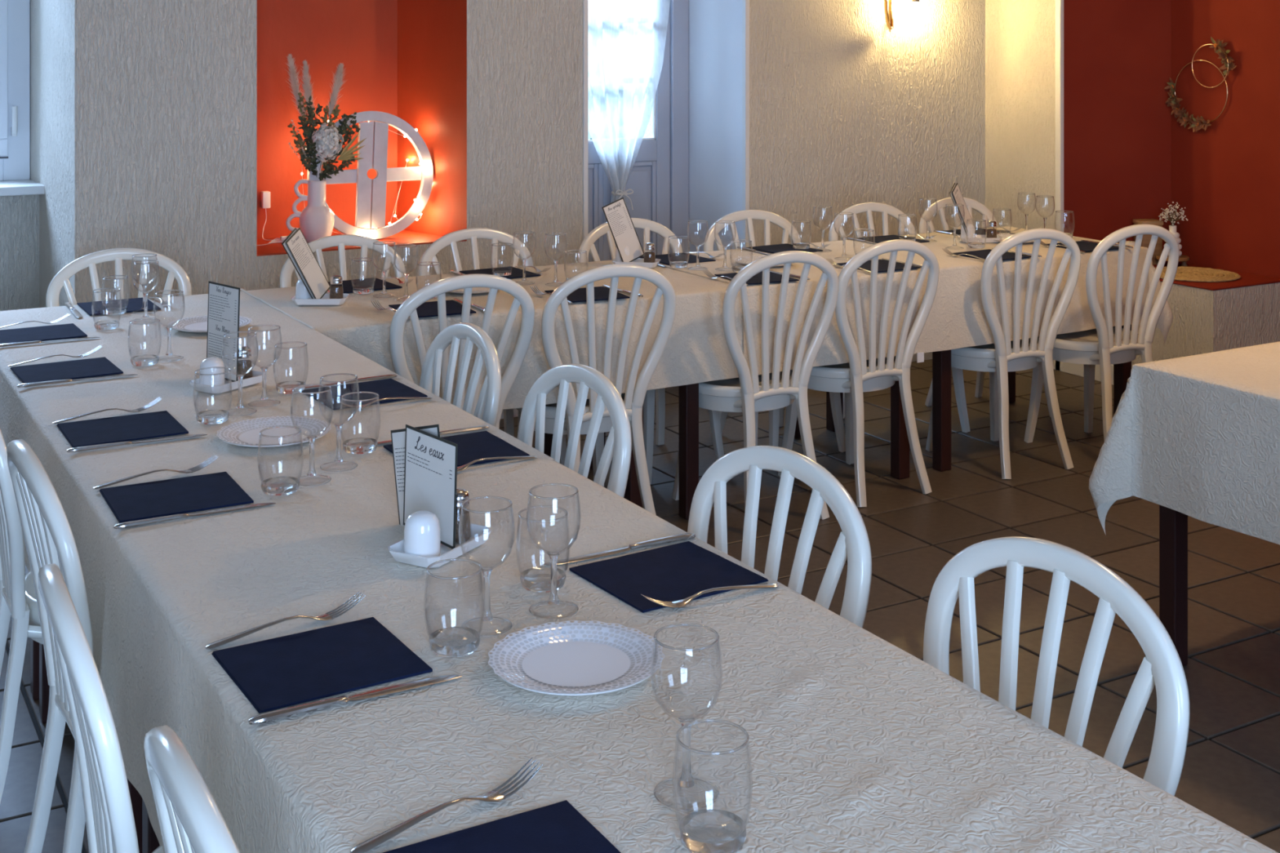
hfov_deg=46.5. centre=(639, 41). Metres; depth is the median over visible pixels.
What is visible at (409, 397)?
fork
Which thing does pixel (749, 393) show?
dining chair
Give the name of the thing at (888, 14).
wall lamp
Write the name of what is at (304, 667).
napkin
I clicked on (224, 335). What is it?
bowl
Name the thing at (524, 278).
wine glass
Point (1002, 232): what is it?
tumbler
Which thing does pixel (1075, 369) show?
baseboard
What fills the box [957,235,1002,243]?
tray
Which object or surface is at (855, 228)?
tumbler
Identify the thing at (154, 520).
knife
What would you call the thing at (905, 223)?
dining chair
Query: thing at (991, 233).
pepper shaker
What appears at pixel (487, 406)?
dining chair
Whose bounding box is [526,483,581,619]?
wine glass
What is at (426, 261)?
tumbler
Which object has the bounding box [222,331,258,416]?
wine glass
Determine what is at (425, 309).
napkin
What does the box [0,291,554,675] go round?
tablecloth
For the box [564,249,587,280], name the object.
tumbler
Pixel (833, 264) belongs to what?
fork
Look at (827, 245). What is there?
fork
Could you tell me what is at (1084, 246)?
napkin
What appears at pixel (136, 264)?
bowl
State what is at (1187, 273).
mat
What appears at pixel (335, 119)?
string
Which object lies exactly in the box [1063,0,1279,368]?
wall
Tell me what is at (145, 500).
napkin
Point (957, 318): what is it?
tablecloth
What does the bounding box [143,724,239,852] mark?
dining chair
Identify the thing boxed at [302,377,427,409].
napkin
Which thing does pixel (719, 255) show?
fork
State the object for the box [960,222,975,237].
salt shaker
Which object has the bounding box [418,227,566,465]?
dining chair
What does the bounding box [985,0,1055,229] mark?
wall
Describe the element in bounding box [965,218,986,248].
tumbler
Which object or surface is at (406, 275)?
wine glass
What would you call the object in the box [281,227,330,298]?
menu card
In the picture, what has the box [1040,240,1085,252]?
fork
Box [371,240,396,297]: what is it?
wine glass
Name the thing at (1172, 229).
ribbed vase
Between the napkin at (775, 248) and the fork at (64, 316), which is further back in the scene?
the napkin at (775, 248)
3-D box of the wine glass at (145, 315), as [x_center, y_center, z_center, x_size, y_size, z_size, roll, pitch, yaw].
[-1.428,0.722,4.303,0.077,0.170,0.077,0,0,-6]
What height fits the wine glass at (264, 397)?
0.170 m
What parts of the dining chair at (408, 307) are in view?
leg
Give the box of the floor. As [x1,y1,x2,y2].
[0,359,1279,852]
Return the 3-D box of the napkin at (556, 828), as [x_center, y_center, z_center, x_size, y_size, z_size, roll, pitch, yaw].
[-0.124,0.805,1.432,0.225,0.004,0.203,0,0,-30]
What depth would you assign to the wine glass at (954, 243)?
5.80 m
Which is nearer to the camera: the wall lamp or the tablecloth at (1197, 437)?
the tablecloth at (1197, 437)
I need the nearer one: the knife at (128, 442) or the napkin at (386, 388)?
the knife at (128, 442)
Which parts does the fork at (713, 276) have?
handle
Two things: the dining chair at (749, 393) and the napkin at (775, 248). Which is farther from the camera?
the napkin at (775, 248)
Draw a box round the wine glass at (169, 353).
[153,289,185,361]
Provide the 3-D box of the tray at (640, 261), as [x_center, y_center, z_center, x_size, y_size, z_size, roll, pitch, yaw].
[-0.013,0.795,5.333,0.168,0.022,0.100,0,0,10]
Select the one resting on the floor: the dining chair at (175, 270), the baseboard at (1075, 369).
the dining chair at (175, 270)
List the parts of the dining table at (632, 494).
leg, leg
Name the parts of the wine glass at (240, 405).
stem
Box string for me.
[301,119,429,236]
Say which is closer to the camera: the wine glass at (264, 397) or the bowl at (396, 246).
the wine glass at (264, 397)
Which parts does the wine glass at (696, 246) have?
stem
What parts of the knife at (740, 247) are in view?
handle, blade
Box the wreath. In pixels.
[1164,36,1236,132]
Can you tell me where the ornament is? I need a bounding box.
[306,111,433,239]
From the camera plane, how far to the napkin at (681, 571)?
2.24 m
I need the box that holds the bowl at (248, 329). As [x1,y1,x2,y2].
[246,328,282,368]
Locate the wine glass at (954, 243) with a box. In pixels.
[944,204,964,248]
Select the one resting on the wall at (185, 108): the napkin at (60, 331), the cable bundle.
the cable bundle
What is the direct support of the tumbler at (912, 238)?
on the napkin at (886, 237)
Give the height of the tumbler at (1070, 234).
0.108 m
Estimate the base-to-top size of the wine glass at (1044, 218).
0.170 m
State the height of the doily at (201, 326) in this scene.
0.012 m
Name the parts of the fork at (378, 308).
handle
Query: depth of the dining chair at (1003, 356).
5.43 m
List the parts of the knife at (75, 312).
handle, blade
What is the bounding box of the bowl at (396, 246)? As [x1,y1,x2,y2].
[393,246,418,273]
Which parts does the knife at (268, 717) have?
handle, blade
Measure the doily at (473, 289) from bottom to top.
0.012 m
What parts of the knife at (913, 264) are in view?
handle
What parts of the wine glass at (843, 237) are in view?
stem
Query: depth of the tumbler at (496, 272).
5.12 m
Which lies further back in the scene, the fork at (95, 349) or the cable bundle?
the cable bundle
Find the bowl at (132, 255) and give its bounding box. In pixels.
[130,255,158,284]
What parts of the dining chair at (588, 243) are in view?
leg, leg, leg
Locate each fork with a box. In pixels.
[0,313,70,328]
[7,346,101,367]
[52,397,161,423]
[93,454,217,489]
[148,296,173,305]
[204,591,364,649]
[336,396,432,408]
[350,757,542,852]
[370,299,409,319]
[380,276,413,284]
[457,455,537,471]
[515,266,550,272]
[529,285,572,303]
[640,582,778,608]
[685,252,723,257]
[702,269,747,285]
[790,242,831,248]
[826,258,871,272]
[894,234,937,239]
[942,248,985,260]
[980,226,1021,231]
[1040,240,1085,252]
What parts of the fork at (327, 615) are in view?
handle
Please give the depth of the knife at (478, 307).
4.51 m
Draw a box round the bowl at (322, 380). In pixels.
[318,380,359,425]
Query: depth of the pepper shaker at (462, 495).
2.38 m
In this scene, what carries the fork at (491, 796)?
on the tablecloth at (859, 744)
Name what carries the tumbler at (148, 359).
on the tablecloth at (28, 414)
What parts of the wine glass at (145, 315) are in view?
stem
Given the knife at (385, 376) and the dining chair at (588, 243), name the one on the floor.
the dining chair at (588, 243)
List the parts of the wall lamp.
curved arm, bulb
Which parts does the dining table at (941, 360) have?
leg, leg, leg, leg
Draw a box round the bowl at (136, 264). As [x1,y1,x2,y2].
[131,263,159,293]
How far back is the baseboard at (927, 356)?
7.25 m
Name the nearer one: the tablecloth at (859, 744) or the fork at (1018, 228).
the tablecloth at (859, 744)
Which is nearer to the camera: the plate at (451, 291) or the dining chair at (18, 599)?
the dining chair at (18, 599)
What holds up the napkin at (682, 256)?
on the tablecloth at (957, 318)
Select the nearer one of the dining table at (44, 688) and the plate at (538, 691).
the plate at (538, 691)
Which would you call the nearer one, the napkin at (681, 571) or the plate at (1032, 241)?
the napkin at (681, 571)
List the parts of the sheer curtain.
tie cord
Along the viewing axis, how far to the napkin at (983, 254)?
5.59 m
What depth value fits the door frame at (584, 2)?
6.35 m
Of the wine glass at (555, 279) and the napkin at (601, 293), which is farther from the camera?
the wine glass at (555, 279)
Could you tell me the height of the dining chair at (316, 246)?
0.889 m
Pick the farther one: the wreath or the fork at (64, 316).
the wreath
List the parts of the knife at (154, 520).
handle, blade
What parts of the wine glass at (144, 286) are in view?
stem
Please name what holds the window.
in the wall at (185, 108)
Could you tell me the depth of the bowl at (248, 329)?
3.30 m
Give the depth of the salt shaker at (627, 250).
5.32 m
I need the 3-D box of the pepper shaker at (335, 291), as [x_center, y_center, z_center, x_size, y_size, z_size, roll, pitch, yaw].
[-0.934,0.760,4.582,0.045,0.079,0.045,0,0,-30]
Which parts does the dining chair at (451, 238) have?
leg, leg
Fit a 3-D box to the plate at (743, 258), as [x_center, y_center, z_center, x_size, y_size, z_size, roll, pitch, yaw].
[0.452,0.799,5.377,0.221,0.015,0.221,0,0,-30]
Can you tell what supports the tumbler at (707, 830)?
on the tablecloth at (859, 744)
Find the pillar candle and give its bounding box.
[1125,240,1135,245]
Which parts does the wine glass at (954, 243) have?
stem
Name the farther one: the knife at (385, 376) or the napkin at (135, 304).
the napkin at (135, 304)
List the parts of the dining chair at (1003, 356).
leg, leg, seat, leg, cross rail, leg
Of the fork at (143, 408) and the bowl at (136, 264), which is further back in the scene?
the bowl at (136, 264)
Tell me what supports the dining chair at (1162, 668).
on the floor
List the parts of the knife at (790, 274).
handle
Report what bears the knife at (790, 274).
on the tablecloth at (957, 318)
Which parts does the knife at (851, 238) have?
handle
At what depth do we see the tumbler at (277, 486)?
2.66 m
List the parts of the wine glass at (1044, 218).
stem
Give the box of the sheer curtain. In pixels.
[587,0,670,210]
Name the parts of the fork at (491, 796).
handle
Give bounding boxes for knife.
[0,337,99,346]
[17,373,136,387]
[64,302,82,318]
[66,434,207,452]
[113,502,275,528]
[248,674,462,724]
[305,374,397,388]
[377,425,489,444]
[449,270,463,275]
[453,297,484,311]
[543,533,695,564]
[602,284,643,297]
[737,246,770,254]
[769,270,809,279]
[846,237,875,244]
[881,257,922,266]
[933,230,959,235]
[991,248,1041,257]
[1081,240,1133,248]
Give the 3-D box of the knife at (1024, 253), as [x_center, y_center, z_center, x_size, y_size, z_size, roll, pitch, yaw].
[1.430,0.803,5.672,0.020,0.008,0.270,0,0,-29]
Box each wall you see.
[0,0,985,311]
[30,0,76,307]
[688,0,742,252]
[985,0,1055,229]
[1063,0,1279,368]
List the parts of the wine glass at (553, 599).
stem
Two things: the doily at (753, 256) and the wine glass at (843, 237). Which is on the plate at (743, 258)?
the doily at (753, 256)
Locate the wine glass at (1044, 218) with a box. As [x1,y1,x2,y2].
[1035,195,1054,228]
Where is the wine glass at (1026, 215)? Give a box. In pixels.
[1017,192,1035,230]
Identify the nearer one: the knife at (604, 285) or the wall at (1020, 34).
the knife at (604, 285)
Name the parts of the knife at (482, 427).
blade, handle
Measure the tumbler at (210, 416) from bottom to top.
0.108 m
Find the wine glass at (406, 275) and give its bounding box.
[393,244,418,301]
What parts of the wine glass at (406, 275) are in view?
stem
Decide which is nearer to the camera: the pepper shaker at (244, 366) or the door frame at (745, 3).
the pepper shaker at (244, 366)
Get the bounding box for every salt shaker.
[199,356,224,386]
[295,279,311,298]
[403,510,440,557]
[615,246,630,262]
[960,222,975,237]
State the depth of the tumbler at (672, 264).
5.31 m
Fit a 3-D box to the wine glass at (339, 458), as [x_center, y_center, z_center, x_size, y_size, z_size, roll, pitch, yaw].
[-0.571,0.722,2.823,0.077,0.170,0.077,0,0,-6]
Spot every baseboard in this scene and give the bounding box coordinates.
[500,351,932,418]
[1052,360,1113,384]
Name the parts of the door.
panel moulding, panel, panel moulding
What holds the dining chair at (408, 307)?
on the floor
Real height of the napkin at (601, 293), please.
0.004 m
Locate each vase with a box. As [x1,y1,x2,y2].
[285,178,333,242]
[1164,225,1182,256]
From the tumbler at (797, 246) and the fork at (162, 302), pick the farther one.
the tumbler at (797, 246)
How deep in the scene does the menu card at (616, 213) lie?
5.33 m
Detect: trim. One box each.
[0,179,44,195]
[1055,0,1063,369]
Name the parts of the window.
sash, handle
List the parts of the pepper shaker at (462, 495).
glass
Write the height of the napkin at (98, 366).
0.004 m
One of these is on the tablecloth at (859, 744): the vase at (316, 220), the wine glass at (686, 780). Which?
the wine glass at (686, 780)
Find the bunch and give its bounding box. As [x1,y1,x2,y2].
[1158,201,1187,226]
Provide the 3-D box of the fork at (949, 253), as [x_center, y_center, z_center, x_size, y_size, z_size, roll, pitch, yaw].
[1.213,0.794,5.531,0.024,0.025,0.225,0,0,-36]
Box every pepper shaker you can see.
[237,346,253,379]
[328,275,343,298]
[455,488,471,542]
[643,242,655,262]
[986,220,997,237]
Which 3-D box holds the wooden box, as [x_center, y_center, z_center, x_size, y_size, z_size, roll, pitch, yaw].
[2.391,0.944,7.009,0.108,0.205,0.098,0,0,-8]
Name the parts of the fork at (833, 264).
handle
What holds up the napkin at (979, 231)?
on the tablecloth at (957, 318)
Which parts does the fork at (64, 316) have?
handle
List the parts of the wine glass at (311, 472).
stem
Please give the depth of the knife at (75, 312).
4.44 m
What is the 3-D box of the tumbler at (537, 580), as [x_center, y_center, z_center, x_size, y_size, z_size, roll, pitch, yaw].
[-0.144,0.753,2.207,0.080,0.108,0.080,0,0,-38]
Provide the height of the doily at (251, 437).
0.012 m
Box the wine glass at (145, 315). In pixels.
[131,259,159,322]
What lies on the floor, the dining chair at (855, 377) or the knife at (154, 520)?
the dining chair at (855, 377)
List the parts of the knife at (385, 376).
blade, handle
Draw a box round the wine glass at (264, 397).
[246,324,282,407]
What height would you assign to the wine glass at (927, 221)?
0.170 m
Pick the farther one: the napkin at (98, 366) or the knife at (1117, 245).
the knife at (1117, 245)
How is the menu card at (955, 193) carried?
in the tray at (979, 238)
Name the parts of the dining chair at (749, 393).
leg, seat, leg, leg, cross rail, leg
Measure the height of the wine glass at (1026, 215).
0.170 m
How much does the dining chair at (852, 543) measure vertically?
0.889 m
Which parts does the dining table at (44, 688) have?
leg, leg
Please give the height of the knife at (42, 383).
0.008 m
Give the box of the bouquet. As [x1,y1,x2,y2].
[286,53,366,180]
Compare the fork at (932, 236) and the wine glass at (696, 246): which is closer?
the wine glass at (696, 246)
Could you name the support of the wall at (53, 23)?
in the wall at (185, 108)
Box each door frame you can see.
[582,0,587,239]
[742,0,749,247]
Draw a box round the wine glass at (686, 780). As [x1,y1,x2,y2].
[650,622,722,810]
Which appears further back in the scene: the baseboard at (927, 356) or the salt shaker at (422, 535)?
the baseboard at (927, 356)
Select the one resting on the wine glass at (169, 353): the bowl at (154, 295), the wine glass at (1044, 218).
the bowl at (154, 295)
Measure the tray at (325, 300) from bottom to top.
0.022 m
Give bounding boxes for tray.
[189,370,262,394]
[290,293,350,305]
[387,523,491,568]
[611,257,660,268]
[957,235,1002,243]
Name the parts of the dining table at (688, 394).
leg, leg, leg, leg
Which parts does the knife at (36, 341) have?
handle, blade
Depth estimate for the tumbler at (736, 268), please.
5.21 m
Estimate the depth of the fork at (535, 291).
4.72 m
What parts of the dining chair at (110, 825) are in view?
seat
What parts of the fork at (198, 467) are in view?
handle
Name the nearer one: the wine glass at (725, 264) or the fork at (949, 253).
the wine glass at (725, 264)
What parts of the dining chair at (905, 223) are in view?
leg, leg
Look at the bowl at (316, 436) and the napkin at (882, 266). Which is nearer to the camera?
the bowl at (316, 436)
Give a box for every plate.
[168,316,250,333]
[217,417,329,448]
[448,289,497,294]
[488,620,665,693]
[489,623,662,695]
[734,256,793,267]
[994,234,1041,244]
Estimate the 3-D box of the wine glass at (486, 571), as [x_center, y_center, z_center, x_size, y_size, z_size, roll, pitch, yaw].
[-0.211,0.722,2.051,0.077,0.170,0.077,0,0,-6]
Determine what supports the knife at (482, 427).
on the tablecloth at (28, 414)
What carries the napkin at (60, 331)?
on the tablecloth at (28, 414)
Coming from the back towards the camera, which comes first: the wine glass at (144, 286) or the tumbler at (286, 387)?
the wine glass at (144, 286)
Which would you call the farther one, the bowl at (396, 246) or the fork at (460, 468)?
the bowl at (396, 246)
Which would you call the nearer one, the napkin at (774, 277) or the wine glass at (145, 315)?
the wine glass at (145, 315)
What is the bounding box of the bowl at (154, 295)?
[153,294,185,327]
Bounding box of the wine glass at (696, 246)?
[687,219,708,270]
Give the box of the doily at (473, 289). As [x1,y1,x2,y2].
[453,287,489,291]
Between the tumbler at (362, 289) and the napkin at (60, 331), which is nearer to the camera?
the napkin at (60, 331)
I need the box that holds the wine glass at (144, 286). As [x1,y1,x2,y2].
[130,253,158,314]
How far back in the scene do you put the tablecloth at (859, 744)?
1.80 m
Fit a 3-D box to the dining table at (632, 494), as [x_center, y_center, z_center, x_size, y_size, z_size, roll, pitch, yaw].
[-0.617,1.188,4.803,1.126,0.745,0.757,0,0,-30]
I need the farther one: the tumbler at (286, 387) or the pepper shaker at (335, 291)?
the pepper shaker at (335, 291)
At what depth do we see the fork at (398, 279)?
4.95 m
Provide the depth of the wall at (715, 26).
6.98 m
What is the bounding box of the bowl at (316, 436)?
[290,389,333,437]
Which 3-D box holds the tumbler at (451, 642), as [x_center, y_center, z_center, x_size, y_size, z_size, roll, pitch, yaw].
[-0.246,0.753,1.977,0.080,0.108,0.080,0,0,14]
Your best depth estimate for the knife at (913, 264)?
5.36 m
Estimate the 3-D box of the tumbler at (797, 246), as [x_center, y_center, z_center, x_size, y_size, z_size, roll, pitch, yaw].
[0.626,0.753,5.785,0.080,0.108,0.080,0,0,27]
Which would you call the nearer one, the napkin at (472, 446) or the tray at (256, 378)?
the napkin at (472, 446)
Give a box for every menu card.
[206,280,239,382]
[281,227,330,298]
[390,424,457,549]
[601,197,644,262]
[949,182,976,233]
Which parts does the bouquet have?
blade, blade, blade, blade, blade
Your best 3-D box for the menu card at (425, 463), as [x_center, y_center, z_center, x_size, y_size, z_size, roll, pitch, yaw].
[-0.357,0.719,2.430,0.018,0.200,0.228,0,0,-39]
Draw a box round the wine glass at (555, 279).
[544,231,567,286]
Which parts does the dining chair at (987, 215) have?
leg, leg, leg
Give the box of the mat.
[1155,266,1240,282]
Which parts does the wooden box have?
lid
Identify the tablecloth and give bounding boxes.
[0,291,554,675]
[100,457,1277,852]
[240,259,743,409]
[658,226,1173,374]
[1088,341,1279,544]
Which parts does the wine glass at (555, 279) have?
stem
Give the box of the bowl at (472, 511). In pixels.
[458,506,515,569]
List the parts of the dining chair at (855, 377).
leg, leg, seat, leg, cross rail, leg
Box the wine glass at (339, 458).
[318,373,359,471]
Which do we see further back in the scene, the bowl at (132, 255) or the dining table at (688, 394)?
the dining table at (688, 394)
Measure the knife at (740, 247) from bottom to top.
0.008 m
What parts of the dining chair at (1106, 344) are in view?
leg, seat, leg, leg, cross rail, leg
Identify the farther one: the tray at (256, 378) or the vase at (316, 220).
the vase at (316, 220)
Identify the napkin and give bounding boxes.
[0,323,87,343]
[9,356,123,383]
[56,410,188,448]
[76,297,160,315]
[99,471,253,523]
[211,617,432,713]
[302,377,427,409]
[328,277,402,293]
[382,800,620,852]
[383,431,529,466]
[388,299,475,317]
[459,266,540,279]
[544,286,630,302]
[568,541,768,613]
[640,252,715,265]
[714,271,799,284]
[746,243,822,253]
[837,259,919,272]
[854,235,929,243]
[945,227,1014,235]
[952,248,1031,260]
[1046,240,1119,252]
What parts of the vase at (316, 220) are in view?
handle, handle, handle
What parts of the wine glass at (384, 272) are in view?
stem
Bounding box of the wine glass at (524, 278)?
[512,231,535,284]
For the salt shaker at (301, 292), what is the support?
in the tray at (325, 300)
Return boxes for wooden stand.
[1155,254,1189,266]
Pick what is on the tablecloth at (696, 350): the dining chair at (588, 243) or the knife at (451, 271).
the knife at (451, 271)
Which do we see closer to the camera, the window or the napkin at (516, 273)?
the napkin at (516, 273)
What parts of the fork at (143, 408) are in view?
handle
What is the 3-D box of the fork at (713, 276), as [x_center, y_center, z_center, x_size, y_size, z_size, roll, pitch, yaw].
[0.288,0.794,5.003,0.024,0.025,0.225,0,0,-36]
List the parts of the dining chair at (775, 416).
leg, leg, leg, leg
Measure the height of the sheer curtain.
1.458 m
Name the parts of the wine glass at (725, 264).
stem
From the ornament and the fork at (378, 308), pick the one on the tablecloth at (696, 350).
the fork at (378, 308)
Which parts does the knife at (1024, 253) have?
handle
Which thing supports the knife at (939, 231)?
on the tablecloth at (957, 318)
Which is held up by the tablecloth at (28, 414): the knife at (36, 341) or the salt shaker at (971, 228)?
the knife at (36, 341)
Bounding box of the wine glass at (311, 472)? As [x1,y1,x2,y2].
[290,383,333,486]
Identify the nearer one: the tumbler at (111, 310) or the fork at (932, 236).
the tumbler at (111, 310)
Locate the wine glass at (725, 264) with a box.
[714,220,736,271]
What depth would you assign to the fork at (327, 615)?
2.04 m
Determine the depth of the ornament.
6.11 m
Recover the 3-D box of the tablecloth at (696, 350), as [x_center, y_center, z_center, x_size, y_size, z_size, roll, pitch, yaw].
[-0.461,0.955,4.893,1.508,0.302,0.814,0,0,-30]
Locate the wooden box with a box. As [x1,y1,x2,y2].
[1132,218,1163,264]
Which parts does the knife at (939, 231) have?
handle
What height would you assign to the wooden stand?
0.046 m
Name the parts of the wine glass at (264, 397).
stem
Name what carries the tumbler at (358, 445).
on the tablecloth at (28, 414)
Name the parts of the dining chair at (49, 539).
leg, cross rail, leg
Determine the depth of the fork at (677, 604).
2.14 m
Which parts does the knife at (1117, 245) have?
handle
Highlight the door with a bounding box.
[587,0,688,262]
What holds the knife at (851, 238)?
on the tablecloth at (957, 318)
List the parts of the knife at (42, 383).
handle, blade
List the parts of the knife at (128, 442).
handle, blade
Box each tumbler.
[91,288,121,329]
[100,275,129,315]
[127,318,161,366]
[192,366,232,424]
[257,426,303,495]
[272,341,308,394]
[339,391,381,453]
[350,257,375,293]
[415,261,441,298]
[423,558,484,657]
[490,242,513,275]
[515,505,569,592]
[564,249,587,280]
[667,235,689,267]
[672,719,752,852]
[729,239,752,272]
[791,220,811,248]
[853,228,875,259]
[897,213,917,240]
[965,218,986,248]
[991,208,1012,234]
[1054,210,1075,237]
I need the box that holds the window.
[0,0,30,181]
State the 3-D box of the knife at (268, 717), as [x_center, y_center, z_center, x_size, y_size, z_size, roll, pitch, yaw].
[-0.345,0.803,1.826,0.270,0.008,0.020,0,0,-30]
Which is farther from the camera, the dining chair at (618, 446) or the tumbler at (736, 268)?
the tumbler at (736, 268)
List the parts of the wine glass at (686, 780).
stem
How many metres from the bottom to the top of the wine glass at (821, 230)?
0.170 m
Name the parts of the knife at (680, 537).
blade, handle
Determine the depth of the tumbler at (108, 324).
4.17 m
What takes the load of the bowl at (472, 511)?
on the wine glass at (486, 571)
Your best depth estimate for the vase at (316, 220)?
5.96 m
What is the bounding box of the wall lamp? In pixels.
[884,0,919,31]
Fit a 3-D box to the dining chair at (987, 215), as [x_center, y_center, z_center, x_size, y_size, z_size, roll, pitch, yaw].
[1.481,1.120,6.265,0.452,0.889,0.487,0,0,-32]
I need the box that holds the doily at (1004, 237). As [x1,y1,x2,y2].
[984,233,1034,241]
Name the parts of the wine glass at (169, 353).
stem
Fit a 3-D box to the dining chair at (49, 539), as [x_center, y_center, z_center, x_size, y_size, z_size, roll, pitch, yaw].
[-0.836,1.120,2.610,0.488,0.889,0.452,0,0,-32]
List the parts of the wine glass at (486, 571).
stem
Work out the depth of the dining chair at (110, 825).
1.75 m
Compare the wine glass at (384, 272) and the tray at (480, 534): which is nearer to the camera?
the tray at (480, 534)
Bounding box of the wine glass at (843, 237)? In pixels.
[833,212,854,260]
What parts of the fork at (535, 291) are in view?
handle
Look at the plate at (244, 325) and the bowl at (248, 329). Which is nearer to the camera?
the bowl at (248, 329)
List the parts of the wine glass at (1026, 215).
stem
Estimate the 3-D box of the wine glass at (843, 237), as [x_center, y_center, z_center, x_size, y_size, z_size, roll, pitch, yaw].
[0.756,0.722,5.520,0.077,0.170,0.077,0,0,-6]
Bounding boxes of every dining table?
[30,638,39,700]
[39,643,142,852]
[142,798,159,852]
[543,392,643,508]
[589,380,909,519]
[826,324,1131,471]
[1159,504,1187,666]
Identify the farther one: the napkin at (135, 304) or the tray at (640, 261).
the tray at (640, 261)
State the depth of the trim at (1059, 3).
7.04 m
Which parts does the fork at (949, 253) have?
handle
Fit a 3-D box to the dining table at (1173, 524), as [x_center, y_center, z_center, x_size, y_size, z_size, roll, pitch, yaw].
[1.966,1.188,3.717,1.198,0.745,0.772,0,0,-30]
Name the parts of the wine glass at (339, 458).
stem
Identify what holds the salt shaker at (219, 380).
in the tray at (256, 378)
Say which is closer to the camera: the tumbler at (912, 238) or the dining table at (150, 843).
the dining table at (150, 843)
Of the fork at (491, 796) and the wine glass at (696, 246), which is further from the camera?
the wine glass at (696, 246)
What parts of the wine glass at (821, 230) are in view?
stem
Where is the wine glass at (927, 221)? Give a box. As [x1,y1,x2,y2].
[918,198,937,241]
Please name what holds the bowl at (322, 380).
on the wine glass at (339, 458)
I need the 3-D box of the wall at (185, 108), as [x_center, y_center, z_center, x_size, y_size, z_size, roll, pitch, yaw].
[-1.296,0.260,6.394,7.550,2.600,1.130,0,0,-30]
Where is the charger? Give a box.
[260,191,271,240]
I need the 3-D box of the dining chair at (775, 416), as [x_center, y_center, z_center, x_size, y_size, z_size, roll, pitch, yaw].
[0.542,1.120,5.764,0.452,0.889,0.487,0,0,-28]
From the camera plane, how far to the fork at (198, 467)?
2.75 m
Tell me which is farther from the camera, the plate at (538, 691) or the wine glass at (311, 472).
the wine glass at (311, 472)
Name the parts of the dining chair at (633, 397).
leg, seat, leg, leg, cross rail, leg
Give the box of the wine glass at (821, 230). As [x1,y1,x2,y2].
[813,205,832,252]
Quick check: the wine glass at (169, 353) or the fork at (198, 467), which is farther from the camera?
the wine glass at (169, 353)
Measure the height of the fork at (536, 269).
0.025 m
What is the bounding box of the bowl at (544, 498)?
[526,493,581,554]
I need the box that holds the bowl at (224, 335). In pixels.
[222,335,258,375]
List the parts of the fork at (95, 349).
handle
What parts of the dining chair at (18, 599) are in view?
leg, cross rail, leg, seat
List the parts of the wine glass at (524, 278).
stem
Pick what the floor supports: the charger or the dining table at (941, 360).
the dining table at (941, 360)
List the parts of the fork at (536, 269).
handle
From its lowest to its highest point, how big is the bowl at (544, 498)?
0.088 m
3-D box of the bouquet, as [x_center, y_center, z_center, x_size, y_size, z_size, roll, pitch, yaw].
[-1.267,0.306,5.992,0.334,0.520,0.170,0,0,-9]
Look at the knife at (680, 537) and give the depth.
2.36 m
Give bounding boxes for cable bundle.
[257,235,287,245]
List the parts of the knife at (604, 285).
blade, handle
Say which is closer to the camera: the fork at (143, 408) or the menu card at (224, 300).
the fork at (143, 408)
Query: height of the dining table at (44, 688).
0.745 m
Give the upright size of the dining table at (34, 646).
0.745 m
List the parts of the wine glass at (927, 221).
stem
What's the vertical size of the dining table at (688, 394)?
0.745 m
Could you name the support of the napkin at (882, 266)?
on the tablecloth at (957, 318)
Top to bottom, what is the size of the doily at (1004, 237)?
0.012 m
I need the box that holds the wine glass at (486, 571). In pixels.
[458,496,515,636]
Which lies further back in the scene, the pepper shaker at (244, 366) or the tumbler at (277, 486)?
the pepper shaker at (244, 366)
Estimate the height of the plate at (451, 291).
0.015 m
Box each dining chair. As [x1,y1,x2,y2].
[0,429,43,803]
[6,439,93,852]
[38,563,163,852]
[45,248,191,306]
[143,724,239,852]
[279,234,405,288]
[389,273,534,428]
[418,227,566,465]
[419,322,501,426]
[515,263,675,515]
[517,363,631,497]
[577,217,724,484]
[672,250,839,519]
[687,445,871,628]
[703,209,845,452]
[777,239,939,506]
[828,202,969,432]
[918,196,1050,417]
[923,536,1190,796]
[925,227,1080,479]
[1023,223,1179,443]
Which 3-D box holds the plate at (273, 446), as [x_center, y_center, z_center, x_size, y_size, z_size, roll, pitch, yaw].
[-0.742,0.799,3.024,0.221,0.015,0.221,0,0,-30]
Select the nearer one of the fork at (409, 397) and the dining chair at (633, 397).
the fork at (409, 397)
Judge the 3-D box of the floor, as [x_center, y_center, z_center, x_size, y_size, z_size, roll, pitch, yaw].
[0.495,1.620,3.433,7.790,0.120,8.050,0,0,-30]
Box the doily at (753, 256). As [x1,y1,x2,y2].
[733,255,783,264]
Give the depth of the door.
7.12 m
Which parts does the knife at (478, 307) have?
blade, handle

